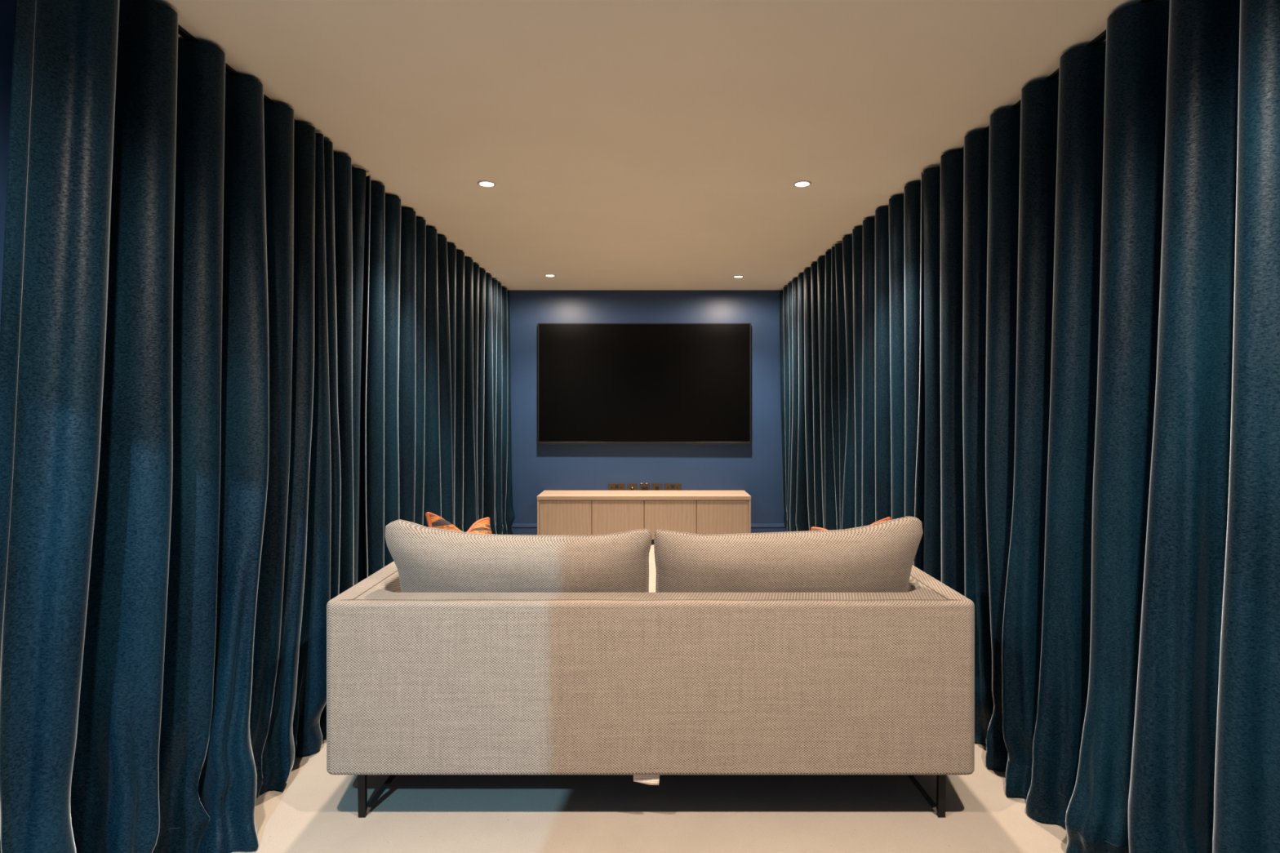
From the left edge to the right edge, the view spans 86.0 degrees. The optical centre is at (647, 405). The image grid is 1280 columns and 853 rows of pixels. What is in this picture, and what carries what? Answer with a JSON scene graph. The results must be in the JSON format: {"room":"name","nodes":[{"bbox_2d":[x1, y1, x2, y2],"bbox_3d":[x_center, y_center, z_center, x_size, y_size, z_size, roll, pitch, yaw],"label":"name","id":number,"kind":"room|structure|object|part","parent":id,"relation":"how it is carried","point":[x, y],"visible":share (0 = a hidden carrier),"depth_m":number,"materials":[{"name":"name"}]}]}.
{"room":"home theater","nodes":[
{"label":"home theater","id":0,"kind":"room"},
{"bbox_2d":[0,0,15,322],"bbox_3d":[-1.650,0.070,3.175,0.100,2.400,7.050,0,0,0],"label":"wall","id":1,"kind":"structure","parent":0,"point":[7,7],"depth_m":1.71,"materials":[{"name":"blue paint"}]},
{"bbox_2d":[509,289,783,524],"bbox_3d":[-0.010,0.070,6.750,3.380,2.400,0.100,0,0,0],"label":"wall","id":2,"kind":"structure","parent":0,"point":[755,468],"depth_m":6.70,"materials":[{"name":"blue paint"}]},
{"bbox_2d":[608,483,625,490],"bbox_3d":[-0.303,0.804,6.696,0.160,0.093,0.008,0,0,0],"label":"socket plate","id":3,"kind":"object","parent":2,"relation":"attached to","point":[611,486],"visible":0.9,"depth_m":6.69,"materials":[{"name":"brown metal"}]},
{"bbox_2d":[627,483,636,490],"bbox_3d":[-0.151,0.804,6.689,0.094,0.093,0.022,0,0,0],"label":"socket plate","id":4,"kind":"object","parent":2,"relation":"attached to","point":[631,486],"visible":0.84,"depth_m":6.69,"materials":[{"name":"brown metal"}]},
{"bbox_2d":[537,323,751,444],"bbox_3d":[-0.033,-0.213,6.668,2.068,1.177,0.059,0,0,0],"label":"television","id":5,"kind":"object","parent":2,"relation":"attached to","point":[599,384],"visible":1,"depth_m":6.64,"materials":[{"name":"black plastic"}]},
{"bbox_2d":[640,483,649,490],"bbox_3d":[-0.029,0.801,6.694,0.093,0.099,0.012,0,0,0],"label":"socket plate","id":6,"kind":"object","parent":2,"relation":"attached to","point":[643,486],"visible":0.86,"depth_m":6.69,"materials":[{"name":"brown metal"}]},
{"bbox_2d":[511,524,786,535],"bbox_3d":[-0.010,1.211,6.689,3.180,0.118,0.022,0,0,0],"label":"baseboard","id":7,"kind":"structure","parent":2,"relation":"attached to","point":[517,529],"depth_m":6.68,"materials":[{"name":"blue paint"}]},
{"bbox_2d":[652,483,662,490],"bbox_3d":[0.090,0.804,6.696,0.096,0.093,0.008,0,0,0],"label":"socket plate","id":8,"kind":"object","parent":2,"relation":"attached to","point":[655,486],"visible":0.69,"depth_m":6.69,"materials":[{"name":"brown metal"}]},
{"bbox_2d":[664,483,680,490],"bbox_3d":[0.244,0.804,6.696,0.160,0.093,0.008,0,0,0],"label":"socket plate","id":9,"kind":"object","parent":2,"relation":"attached to","point":[668,486],"visible":0.91,"depth_m":6.69,"materials":[{"name":"brown metal"}]},
{"bbox_2d":[229,545,1067,852],"bbox_3d":[-0.010,1.310,3.225,3.380,0.080,7.150,0,0,0],"label":"floor","id":10,"kind":"structure","parent":0,"point":[316,811],"depth_m":2.13,"materials":[{"name":"beige carpet"}]},
{"bbox_2d":[537,490,751,545],"bbox_3d":[-0.034,1.047,6.473,1.953,0.445,0.445,0,0,0],"label":"media cabinet","id":11,"kind":"object","parent":10,"relation":"on","point":[559,513],"visible":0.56,"depth_m":6.25,"materials":[{"name":"brown wood"}]},
{"bbox_3d":[-0.999,1.041,6.471,0.019,0.364,0.439,0,0,0],"label":"panel","id":12,"kind":"part","parent":11,"relation":"part of","materials":[{"name":"brown wood"}]},
{"bbox_3d":[-0.750,1.042,6.266,0.472,0.356,0.019,0,0,0],"label":"door","id":13,"kind":"part","parent":11,"relation":"part of","materials":[{"name":"brown wood"}]},
{"bbox_3d":[-0.273,1.042,6.266,0.472,0.356,0.019,0,0,0],"label":"door","id":14,"kind":"part","parent":11,"relation":"part of","materials":[{"name":"brown wood"}]},
{"bbox_3d":[0.205,1.042,6.266,0.472,0.356,0.019,0,0,0],"label":"door","id":15,"kind":"part","parent":11,"relation":"part of","materials":[{"name":"brown wood"}]},
{"bbox_3d":[0.683,1.042,6.266,0.472,0.356,0.019,0,0,0],"label":"door","id":16,"kind":"part","parent":11,"relation":"part of","materials":[{"name":"brown wood"}]},
{"bbox_3d":[0.931,1.041,6.471,0.019,0.364,0.439,0,0,0],"label":"panel","id":17,"kind":"part","parent":11,"relation":"part of","materials":[{"name":"brown wood"}]},
{"bbox_2d":[326,560,974,817],"bbox_3d":[0.009,0.928,2.540,1.959,0.685,0.980,0,0,0],"label":"sofa","id":18,"kind":"object","parent":10,"relation":"on","point":[644,686],"visible":0.84,"depth_m":2.05,"materials":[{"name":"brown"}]},
{"bbox_3d":[-0.821,1.185,2.235,0.029,0.169,0.283,0,0,29],"label":"leg","id":19,"kind":"part","parent":18,"relation":"part of","materials":[{"name":"black metal"}]},
{"bbox_2d":[425,511,492,533],"bbox_3d":[-0.707,0.609,2.675,0.174,0.426,0.458,0,0,20],"label":"cushion","id":20,"kind":"object","parent":18,"relation":"on","point":[482,526],"visible":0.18,"depth_m":2.61,"materials":[{"name":"orange fabric"}]},
{"bbox_2d":[385,519,652,592],"bbox_3d":[-0.426,0.600,2.302,0.879,0.455,0.285,0,0,0],"label":"cushion","id":21,"kind":"object","parent":18,"relation":"on","point":[426,559],"visible":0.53,"depth_m":2.19,"materials":[{"name":"beige fabric"}]},
{"bbox_2d":[653,516,923,592],"bbox_3d":[0.463,0.595,2.302,0.886,0.464,0.285,0,0,0],"label":"cushion","id":22,"kind":"object","parent":18,"relation":"on","point":[877,557],"visible":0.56,"depth_m":2.19,"materials":[{"name":"beige fabric"}]},
{"bbox_2d":[810,516,891,530],"bbox_3d":[0.770,0.618,2.667,0.166,0.409,0.486,0,0,-31],"label":"cushion","id":23,"kind":"object","parent":18,"relation":"on","point":[888,518],"visible":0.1,"depth_m":2.60,"materials":[{"name":"orange fabric"}]},
{"bbox_3d":[0.846,1.185,2.235,0.029,0.169,0.283,0,0,-29],"label":"leg","id":24,"kind":"part","parent":18,"relation":"part of","materials":[{"name":"black metal"}]},
{"bbox_2d":[152,0,1168,289],"bbox_3d":[-0.010,-1.170,3.225,3.380,0.080,7.150,0,0,0],"label":"ceiling","id":25,"kind":"structure","parent":0,"point":[624,144],"depth_m":2.56,"materials":[{"name":"paint"}]},
{"bbox_2d":[177,24,465,257],"bbox_3d":[-1.400,-1.124,3.990,0.024,0.012,5.380,0,0,0],"label":"track","id":26,"kind":"object","parent":25,"relation":"attached to","point":[182,32],"visible":0.02,"depth_m":2.28,"materials":[{"name":"black metal"}]},
{"bbox_2d":[0,0,365,852],"bbox_3d":[-1.295,0.075,2.304,0.395,2.379,1.884,0,0,2],"label":"curtain","id":27,"kind":"object","parent":26,"relation":"hanging from","point":[181,322],"visible":0.94,"depth_m":1.86,"materials":[{"name":"blue fabric"}]},
{"bbox_2d":[357,175,515,582],"bbox_3d":[-1.398,0.075,4.912,0.319,2.379,3.415,0,0,0],"label":"curtain","id":28,"kind":"object","parent":26,"relation":"hanging from","point":[435,395],"visible":0.66,"depth_m":4.22,"materials":[{"name":"blue fabric"}]},
{"bbox_2d":[477,180,496,186],"bbox_3d":[-0.818,-1.127,3.485,0.092,0.006,0.092,0,0,0],"label":"recessed light","id":29,"kind":"object","parent":25,"relation":"in","point":[482,183],"visible":1,"depth_m":3.48,"materials":[{"name":"white plastic"}]},
{"bbox_2d":[544,274,555,276],"bbox_3d":[-0.845,-1.127,5.935,0.092,0.006,0.092,0,0,0],"label":"recessed light","id":30,"kind":"object","parent":25,"relation":"in","point":[546,275],"visible":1,"depth_m":5.93,"materials":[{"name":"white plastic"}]},
{"bbox_2d":[733,275,743,277],"bbox_3d":[0.791,-1.127,5.985,0.092,0.006,0.092,0,0,0],"label":"recessed light","id":31,"kind":"object","parent":25,"relation":"in","point":[736,276],"visible":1,"depth_m":5.97,"materials":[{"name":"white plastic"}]},
{"bbox_2d":[792,180,811,186],"bbox_3d":[0.785,-1.127,3.485,0.092,0.006,0.092,0,0,0],"label":"recessed light","id":32,"kind":"object","parent":25,"relation":"in","point":[802,183],"visible":1,"depth_m":3.48,"materials":[{"name":"white plastic"}]},
{"bbox_2d":[919,0,1153,182],"bbox_3d":[1.385,-1.124,3.390,0.024,0.012,6.580,0,0,0],"label":"track","id":33,"kind":"object","parent":25,"relation":"attached to","point":[1102,36],"visible":0.02,"depth_m":2.29,"materials":[{"name":"black metal"}]},
{"bbox_2d":[778,171,924,571],"bbox_3d":[1.394,0.075,4.905,0.346,2.379,3.473,0,0,0],"label":"curtain","id":34,"kind":"object","parent":33,"relation":"hanging from","point":[852,345],"visible":0.67,"depth_m":4.25,"materials":[{"name":"blue fabric"}]},
{"bbox_2d":[923,0,1279,852],"bbox_3d":[1.311,0.075,1.694,0.369,2.379,3.107,0,0,0],"label":"curtain","id":35,"kind":"object","parent":33,"relation":"hanging from","point":[1102,259],"visible":0.97,"depth_m":1.88,"materials":[{"name":"blue fabric"}]}
]}

